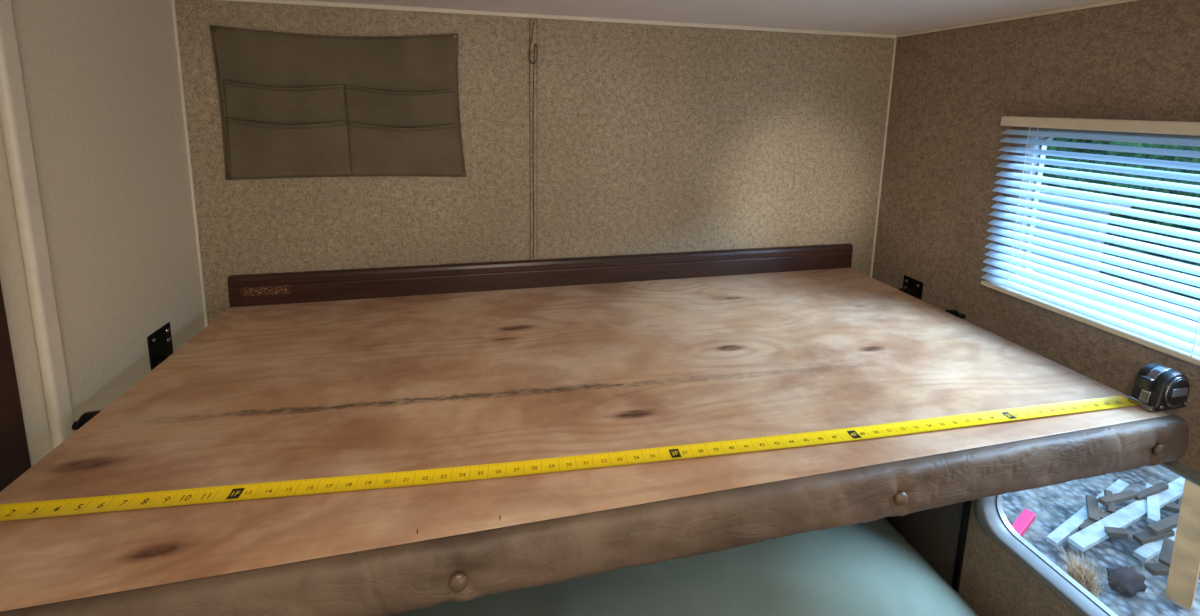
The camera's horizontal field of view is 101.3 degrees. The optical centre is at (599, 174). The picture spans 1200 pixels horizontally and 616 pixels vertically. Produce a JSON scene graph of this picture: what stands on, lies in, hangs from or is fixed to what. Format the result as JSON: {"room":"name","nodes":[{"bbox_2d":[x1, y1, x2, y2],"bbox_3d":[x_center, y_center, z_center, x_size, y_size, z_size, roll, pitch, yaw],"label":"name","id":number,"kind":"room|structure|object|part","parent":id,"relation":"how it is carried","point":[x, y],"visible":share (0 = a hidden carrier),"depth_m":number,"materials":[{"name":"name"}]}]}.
{"room":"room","nodes":[
{"label":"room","id":0,"kind":"room"},
{"bbox_2d":[0,0,204,466],"bbox_3d":[-0.662,0.799,-0.366,0.050,2.063,3.400,-1,9,-13],"label":"wall","id":1,"kind":"structure","parent":0,"point":[101,77],"depth_m":0.93,"materials":[{"name":"paint"}]},
{"bbox_2d":[0,0,75,448],"bbox_3d":[-0.905,0.640,0.856,0.016,2.013,0.034,-1,9,-13],"label":"trim","id":2,"kind":"structure","parent":1,"relation":"attached to","point":[13,105],"depth_m":0.77,"materials":[{"name":"beige wood"}]},
{"bbox_2d":[72,410,101,429],"bbox_3d":[-0.886,0.424,0.841,0.052,0.034,0.034,-1,9,-13],"label":"pin","id":3,"kind":"object","parent":1,"relation":"attached to","point":[87,416],"depth_m":0.83,"materials":[{"name":"black metal"}]},
{"bbox_2d":[147,322,172,370],"bbox_3d":[-0.938,0.381,1.087,0.060,0.087,0.073,-1,9,-13],"label":"bracket","id":4,"kind":"object","parent":1,"relation":"attached to","point":[160,347],"visible":0.64,"depth_m":1.07,"materials":[{"name":"black metal"}]},
{"bbox_3d":[-0.933,0.405,1.075,0.056,0.018,0.020,-1,9,-13],"label":"arm","id":5,"kind":"part","parent":4,"relation":"part of","materials":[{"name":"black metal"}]},
{"bbox_3d":[0.035,0.410,1.076,1.780,0.038,0.790,-1,9,-13],"label":"support","id":6,"kind":"object","parent":1,"relation":"attached to","visible":0},
{"bbox_2d":[0,268,1168,611],"bbox_3d":[0.037,0.386,1.069,1.820,0.012,0.816,-1,9,-13],"label":"panel","id":7,"kind":"object","parent":6,"relation":"on","point":[323,389],"visible":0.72,"depth_m":0.86,"materials":[{"name":"brown wood"}]},
{"bbox_2d":[227,243,852,306],"bbox_3d":[-0.050,0.283,1.445,1.820,0.078,0.018,-1,9,-13],"label":"backboard","id":8,"kind":"object","parent":7,"relation":"on","point":[365,283],"visible":1,"depth_m":1.40,"materials":[{"name":"brown wood"}]},
{"bbox_2d":[0,415,1188,615],"bbox_3d":[0.105,0.480,0.659,1.892,0.083,0.031,-1,9,-13],"label":"padded bunk edge","id":9,"kind":"object","parent":7,"relation":"attached to","point":[395,579],"visible":1,"depth_m":0.63,"materials":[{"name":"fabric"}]},
{"bbox_2d":[0,363,1189,520],"bbox_3d":[0.136,0.390,0.761,1.880,0.074,0.061,0,8,-9],"label":"tape measure","id":10,"kind":"object","parent":7,"relation":"on","point":[1157,387],"visible":1,"depth_m":0.73,"materials":[{"name":"metal"}]},
{"bbox_2d":[175,0,894,324],"bbox_3d":[-0.046,0.533,1.522,2.088,2.063,0.050,-1,9,-13],"label":"wall","id":11,"kind":"structure","parent":0,"point":[651,139],"depth_m":1.40,"materials":[{"name":"paper"}]},
{"bbox_2d":[171,0,207,326],"bbox_3d":[-1.007,0.581,1.282,0.006,2.001,0.006,-1,9,-13],"label":"trim","id":12,"kind":"structure","parent":11,"relation":"attached to","point":[172,1],"depth_m":1.19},
{"bbox_2d":[209,25,465,179],"bbox_3d":[-0.639,-0.175,1.235,0.575,0.375,0.031,-1,9,-13],"label":"organizer","id":13,"kind":"object","parent":11,"relation":"attached to","point":[292,105],"visible":1,"depth_m":1.24,"materials":[{"name":"fabric"}]},
{"bbox_2d":[529,18,529,80],"bbox_3d":[-0.198,0.569,1.466,0.021,2.001,0.002,-1,9,-13],"label":"trim","id":14,"kind":"structure","parent":11,"relation":"attached to","point":[529,18],"depth_m":1.33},
{"bbox_2d":[530,18,536,259],"bbox_3d":[-0.198,0.569,1.465,0.018,2.001,0.004,-1,9,-13],"label":"trim","id":15,"kind":"structure","parent":11,"relation":"attached to","point":[534,37],"depth_m":1.37,"materials":[{"name":"paper"}]},
{"bbox_2d":[218,0,896,37],"bbox_3d":[-0.021,-0.428,1.353,1.988,0.012,0.007,-1,9,-13],"label":"trim","id":16,"kind":"structure","parent":11,"relation":"attached to","point":[290,2],"depth_m":1.33,"materials":[{"name":"beige plastic"}]},
{"bbox_2d":[870,38,896,276],"bbox_3d":[0.926,0.554,1.718,0.006,2.001,0.006,-1,9,-13],"label":"trim","id":17,"kind":"structure","parent":11,"relation":"attached to","point":[895,39],"depth_m":1.62,"materials":[{"name":"beige plastic"}]},
{"bbox_2d":[310,0,1105,34],"bbox_3d":[0.351,-0.211,-0.288,2.088,0.050,3.400,-1,9,-13],"label":"ceiling","id":18,"kind":"structure","parent":0,"point":[896,17],"depth_m":1.22,"materials":[{"name":"plastic"}]},
{"bbox_2d":[528,20,537,257],"bbox_3d":[-0.185,-0.087,1.360,0.025,0.660,0.012,-1,9,-13],"label":"hanging cord","id":19,"kind":"object","parent":18,"relation":"hanging from","point":[533,63],"visible":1,"depth_m":1.35,"materials":[{"name":"beige plastic"}]},
{"bbox_2d":[872,0,1199,615],"bbox_3d":[1.326,0.771,0.082,0.050,2.063,3.400,-1,9,-13],"label":"wall","id":20,"kind":"structure","parent":0,"point":[952,89],"depth_m":1.26,"materials":[{"name":"paper"}]},
{"bbox_2d":[898,275,922,299],"bbox_3d":[0.941,0.349,1.517,0.060,0.055,0.070,-1,9,-13],"label":"bracket","id":21,"kind":"object","parent":20,"relation":"attached to","point":[913,287],"visible":0.91,"depth_m":1.50,"materials":[{"name":"black metal"}]},
{"bbox_3d":[0.942,0.358,1.503,0.056,0.018,0.020,-1,9,-13],"label":"arm","id":22,"kind":"part","parent":21,"relation":"part of","materials":[{"name":"black metal"}]},
{"bbox_2d":[884,502,962,585],"bbox_3d":[0.968,0.822,1.549,0.006,0.780,0.408,-1,9,-13],"label":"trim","id":23,"kind":"structure","parent":20,"relation":"attached to","point":[933,532],"depth_m":1.45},
{"bbox_2d":[945,309,965,318],"bbox_3d":[0.982,0.388,1.356,0.052,0.034,0.034,-1,9,-13],"label":"pin","id":24,"kind":"object","parent":20,"relation":"attached to","point":[951,311],"visible":0.41,"depth_m":1.35,"materials":[{"name":"black metal"}]},
{"bbox_2d":[952,500,971,592],"bbox_3d":[1.011,0.853,1.345,0.012,0.780,0.014,-1,9,-13],"label":"trim","id":25,"kind":"structure","parent":20,"relation":"attached to","point":[966,505],"depth_m":1.37,"materials":[{"name":"black metal"}]},
{"bbox_2d":[896,0,1137,36],"bbox_3d":[1.318,-0.194,-0.070,0.007,0.010,3.393,-1,9,-13],"label":"trim","id":26,"kind":"structure","parent":20,"relation":"attached to","point":[1107,2],"depth_m":1.19,"materials":[{"name":"beige plastic"}]},
{"bbox_2d":[1023,137,1054,270],"bbox_3d":[1.145,0.122,0.907,0.016,0.430,0.720,-1,9,-13],"label":"window","id":27,"kind":"structure","parent":20,"relation":"in","point":[1042,147],"depth_m":1.21,"materials":[{"name":"paint"}]},
{"bbox_2d":[996,494,1117,615],"bbox_3d":[1.137,0.772,0.983,0.016,0.480,0.720,-1,9,-13],"label":"window","id":28,"kind":"structure","parent":20,"relation":"in","point":[999,507],"depth_m":1.20,"materials":[{"name":"paint"}]},
{"bbox_2d":[975,461,1199,615],"bbox_3d":[1.117,0.773,0.978,0.054,0.452,0.692,-1,9,-13],"label":"frame","id":29,"kind":"object","parent":20,"relation":"attached to","point":[986,513],"visible":0.51,"depth_m":1.19,"materials":[{"name":"paint"}]},
{"bbox_2d":[981,116,1199,365],"bbox_3d":[1.083,0.125,0.882,0.028,0.433,0.759,-1,9,-13],"label":"window blind","id":30,"kind":"object","parent":20,"relation":"attached to","point":[1172,346],"visible":1,"depth_m":1.02,"materials":[{"name":"white plastic"}]},
{"bbox_3d":[1.002,0.084,1.179,0.001,0.410,0.001,-1,9,-13],"label":"ladder cord","id":31,"kind":"part","parent":30,"relation":"part of","materials":[{"name":"white fabric"}]},
{"bbox_3d":[1.079,0.334,0.911,0.026,0.011,0.755,-1,9,-13],"label":"rail","id":32,"kind":"part","parent":30,"relation":"part of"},
{"bbox_3d":[1.087,-0.078,0.852,0.028,0.024,0.759,-1,9,-13],"label":"head rail","id":33,"kind":"part","parent":30,"relation":"part of","materials":[{"name":"beige metal"}]},
{"bbox_3d":[1.075,0.132,0.861,0.001,0.410,0.001,-1,9,-13],"label":"ladder cord","id":34,"kind":"part","parent":30,"relation":"part of","materials":[{"name":"white fabric"}]},
{"bbox_2d":[997,127,1199,345],"bbox_3d":[1.125,0.122,0.902,0.054,0.426,0.716,-1,9,-13],"label":"frame","id":35,"kind":"object","parent":20,"relation":"attached to","point":[1191,137],"visible":0.29,"depth_m":1.18,"materials":[{"name":"paint"}]},
{"bbox_3d":[0.312,1.830,0.012,2.088,0.050,3.500,-1,9,-13],"label":"floor","id":36,"kind":"structure","parent":0,"visible":0},
{"bbox_2d":[0,280,30,491],"bbox_3d":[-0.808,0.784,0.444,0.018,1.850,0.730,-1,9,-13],"label":"tall cabinet","id":37,"kind":"object","parent":36,"relation":"on","point":[15,461],"visible":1,"depth_m":0.72,"materials":[{"name":"wood"}]},
{"bbox_3d":[0.056,1.448,1.135,1.944,0.369,0.990,-1,9,-13],"label":"bunk","id":38,"kind":"object","parent":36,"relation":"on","visible":0},
{"bbox_2d":[388,517,978,615],"bbox_3d":[0.053,1.195,1.096,1.902,0.141,0.950,-1,9,-13],"label":"mattress","id":39,"kind":"object","parent":38,"relation":"on","point":[867,568],"visible":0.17,"depth_m":1.32,"materials":[{"name":"fabric"}]},
{"label":"outside","id":40,"kind":"structure","parent":0,"visible":0},
{"bbox_2d":[1002,271,1199,615],"bbox_3d":[9.315,1.770,5.885,18.000,0.075,24.000,-1,9,-13],"label":"gravel ground","id":41,"kind":"structure","parent":40,"point":[1052,505],"depth_m":2.88,"materials":[{"name":"grey gravel"}]},
{"bbox_2d":[1011,508,1035,535],"bbox_3d":[2.402,2.025,2.818,0.343,0.055,0.050,-4,10,-33],"label":"block","id":42,"kind":"object","parent":41,"relation":"on","point":[1026,518],"visible":0.54,"depth_m":2.83,"materials":[{"name":"plastic"}]},
{"bbox_2d":[1030,191,1130,290],"bbox_3d":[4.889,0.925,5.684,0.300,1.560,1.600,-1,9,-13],"label":"garden shed","id":43,"kind":"object","parent":41,"relation":"on","point":[1041,192],"visible":0.11,"depth_m":5.14,"materials":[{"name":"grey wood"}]},
{"bbox_2d":[1057,543,1111,605],"bbox_3d":[2.457,2.037,2.487,0.234,0.200,0.246,-1,9,-13],"label":"dry grass tuft","id":44,"kind":"object","parent":41,"relation":"on","point":[1086,580],"visible":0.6,"depth_m":2.49,"materials":[{"name":"beige plant"}]},
{"bbox_2d":[1041,137,1199,300],"bbox_3d":[8.077,0.676,5.668,3.680,3.564,12.039,-1,9,-13],"label":"trees","id":45,"kind":"object","parent":41,"relation":"on","point":[1177,147],"visible":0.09,"depth_m":6.09,"materials":[{"name":"green plant"}]},
{"bbox_2d":[1046,477,1199,575],"bbox_3d":[3.292,1.978,2.854,1.524,0.170,0.523,-2,9,-21],"label":"pile","id":46,"kind":"object","parent":41,"relation":"on","point":[1094,527],"visible":0.85,"depth_m":2.81,"materials":[{"name":"grey wood"}]},
{"bbox_2d":[1106,566,1146,596],"bbox_3d":[2.670,2.071,2.500,0.213,0.144,0.117,-1,9,-13],"label":"rock","id":47,"kind":"object","parent":41,"relation":"on","point":[1125,580],"visible":1,"depth_m":2.47,"materials":[{"name":"grey stone"}]},
{"bbox_2d":[1165,479,1199,609],"bbox_3d":[2.805,1.720,2.334,0.264,0.823,0.085,-4,10,-32],"label":"wooden post","id":48,"kind":"object","parent":41,"relation":"on","point":[1184,570],"visible":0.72,"depth_m":2.34,"materials":[{"name":"brown wood"}]}
]}

